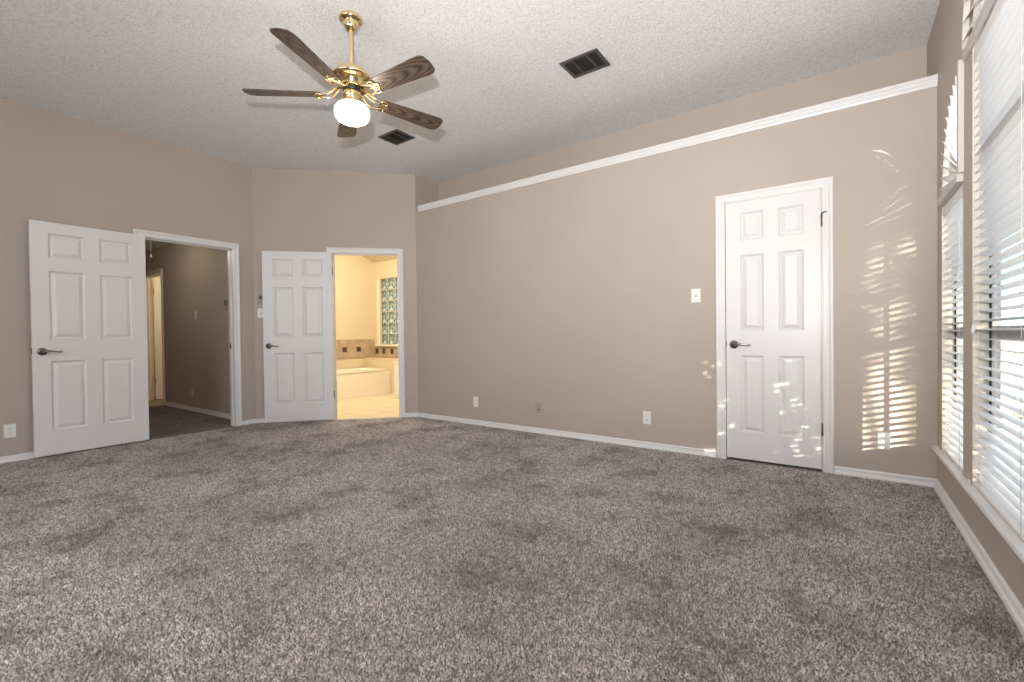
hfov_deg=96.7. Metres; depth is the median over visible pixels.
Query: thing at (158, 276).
wall
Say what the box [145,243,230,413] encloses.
wall
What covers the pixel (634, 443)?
baseboard
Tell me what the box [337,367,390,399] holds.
bathtub
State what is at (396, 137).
ceiling vent
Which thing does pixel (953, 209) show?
window blind
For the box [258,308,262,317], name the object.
light switch
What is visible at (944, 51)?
wall
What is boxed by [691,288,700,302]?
light switch
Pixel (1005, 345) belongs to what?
fence
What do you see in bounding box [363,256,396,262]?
ceiling
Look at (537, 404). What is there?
wall outlet
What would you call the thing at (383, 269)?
wall
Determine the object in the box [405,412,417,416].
baseboard
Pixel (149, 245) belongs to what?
ceiling
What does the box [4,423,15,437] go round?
wall outlet
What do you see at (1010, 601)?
baseboard
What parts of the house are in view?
pane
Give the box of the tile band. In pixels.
[336,339,397,358]
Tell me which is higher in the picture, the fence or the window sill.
the fence
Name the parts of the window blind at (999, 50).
lift cord, ladder cord, rail, ladder cord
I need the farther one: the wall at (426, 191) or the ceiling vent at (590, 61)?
the wall at (426, 191)
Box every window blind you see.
[943,184,962,471]
[971,0,1023,540]
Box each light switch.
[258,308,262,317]
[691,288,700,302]
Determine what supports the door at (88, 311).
in the wall at (55, 167)
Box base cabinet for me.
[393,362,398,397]
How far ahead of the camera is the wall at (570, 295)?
3.94 m
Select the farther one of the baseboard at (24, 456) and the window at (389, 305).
the window at (389, 305)
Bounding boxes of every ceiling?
[0,0,939,182]
[145,240,169,251]
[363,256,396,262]
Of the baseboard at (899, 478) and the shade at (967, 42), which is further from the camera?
the baseboard at (899, 478)
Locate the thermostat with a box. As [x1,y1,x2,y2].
[258,294,262,302]
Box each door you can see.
[28,219,148,457]
[153,278,162,398]
[262,251,334,421]
[725,189,826,468]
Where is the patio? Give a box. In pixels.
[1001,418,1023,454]
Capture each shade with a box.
[936,59,963,207]
[961,0,994,60]
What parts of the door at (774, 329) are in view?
handle, lever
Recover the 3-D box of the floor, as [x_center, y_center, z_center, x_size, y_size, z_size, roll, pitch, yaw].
[-3.192,1.061,4.025,11.316,0.124,8.386,0,1,36]
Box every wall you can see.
[0,97,255,456]
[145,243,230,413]
[152,276,159,395]
[252,167,417,418]
[335,255,373,368]
[373,259,397,357]
[415,87,936,478]
[415,175,438,207]
[439,45,926,199]
[927,0,1023,606]
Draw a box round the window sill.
[931,445,1023,563]
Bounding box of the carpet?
[0,417,1023,681]
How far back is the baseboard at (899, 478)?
3.08 m
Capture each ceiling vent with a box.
[378,129,414,144]
[559,48,609,78]
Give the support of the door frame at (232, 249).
attached to the wall at (55, 167)
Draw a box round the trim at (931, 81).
[417,74,937,211]
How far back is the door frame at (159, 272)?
7.58 m
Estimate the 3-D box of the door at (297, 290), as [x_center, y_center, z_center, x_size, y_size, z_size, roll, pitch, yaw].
[-2.557,-0.055,5.476,0.788,2.030,0.155,-1,1,-11]
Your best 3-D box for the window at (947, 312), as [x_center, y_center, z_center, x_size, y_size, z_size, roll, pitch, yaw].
[2.502,-0.386,2.530,0.087,2.133,0.598,0,1,36]
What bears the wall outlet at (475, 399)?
attached to the wall at (570, 295)
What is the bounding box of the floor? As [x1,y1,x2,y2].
[0,393,1023,681]
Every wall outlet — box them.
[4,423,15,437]
[473,397,477,406]
[535,402,540,413]
[643,411,650,423]
[877,432,890,449]
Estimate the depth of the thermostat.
5.42 m
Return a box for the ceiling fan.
[242,10,442,137]
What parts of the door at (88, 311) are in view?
handle, lever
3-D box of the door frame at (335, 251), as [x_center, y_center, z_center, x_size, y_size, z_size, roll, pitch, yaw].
[-1.811,-0.090,5.698,0.908,2.113,0.142,-1,1,-9]
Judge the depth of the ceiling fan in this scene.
2.83 m
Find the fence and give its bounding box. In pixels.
[1001,341,1023,416]
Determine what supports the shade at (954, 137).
attached to the wall at (944, 51)
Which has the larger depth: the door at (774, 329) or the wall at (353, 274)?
the wall at (353, 274)
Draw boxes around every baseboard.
[0,441,137,462]
[164,401,230,418]
[242,419,255,424]
[256,418,328,422]
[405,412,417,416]
[417,412,716,457]
[834,466,935,487]
[933,479,1023,637]
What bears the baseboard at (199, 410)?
attached to the wall at (196, 352)
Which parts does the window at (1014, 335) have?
frame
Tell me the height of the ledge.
0.620 m
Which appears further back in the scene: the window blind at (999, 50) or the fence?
the fence
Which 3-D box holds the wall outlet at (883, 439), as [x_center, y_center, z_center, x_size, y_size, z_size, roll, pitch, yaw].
[2.523,0.678,3.089,0.070,0.114,0.009,0,1,36]
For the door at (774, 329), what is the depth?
3.46 m
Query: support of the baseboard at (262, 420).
attached to the wall at (298, 210)
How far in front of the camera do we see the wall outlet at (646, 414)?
4.04 m
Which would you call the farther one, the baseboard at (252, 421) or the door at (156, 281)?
the door at (156, 281)
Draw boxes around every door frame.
[133,229,241,441]
[146,268,164,404]
[326,247,404,420]
[715,176,833,473]
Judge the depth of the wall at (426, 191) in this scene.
5.87 m
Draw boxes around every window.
[375,277,397,345]
[942,169,962,450]
[972,0,1023,485]
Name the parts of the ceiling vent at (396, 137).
louvre panel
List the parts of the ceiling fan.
blade, blade, blade, globe, blade, blade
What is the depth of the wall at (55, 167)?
4.23 m
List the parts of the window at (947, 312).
frame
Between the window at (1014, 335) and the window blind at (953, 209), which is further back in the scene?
the window blind at (953, 209)
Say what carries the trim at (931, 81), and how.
attached to the wall at (570, 295)
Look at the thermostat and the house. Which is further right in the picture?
the house
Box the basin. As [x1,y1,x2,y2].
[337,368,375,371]
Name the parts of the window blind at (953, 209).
rail, ladder cord, ladder cord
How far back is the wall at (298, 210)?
5.57 m
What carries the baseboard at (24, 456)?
attached to the wall at (55, 167)
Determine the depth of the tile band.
8.47 m
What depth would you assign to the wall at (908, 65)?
4.04 m
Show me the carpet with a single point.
(335, 441)
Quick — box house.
[1001,228,1023,392]
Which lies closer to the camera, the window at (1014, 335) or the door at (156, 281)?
the window at (1014, 335)
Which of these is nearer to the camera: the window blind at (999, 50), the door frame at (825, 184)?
the window blind at (999, 50)
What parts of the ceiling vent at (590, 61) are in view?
louvre panel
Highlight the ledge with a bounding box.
[365,357,397,392]
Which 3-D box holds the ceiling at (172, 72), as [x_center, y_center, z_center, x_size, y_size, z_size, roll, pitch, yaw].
[-1.598,-2.102,2.173,6.449,0.120,7.240,0,1,36]
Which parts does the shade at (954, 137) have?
rail, rail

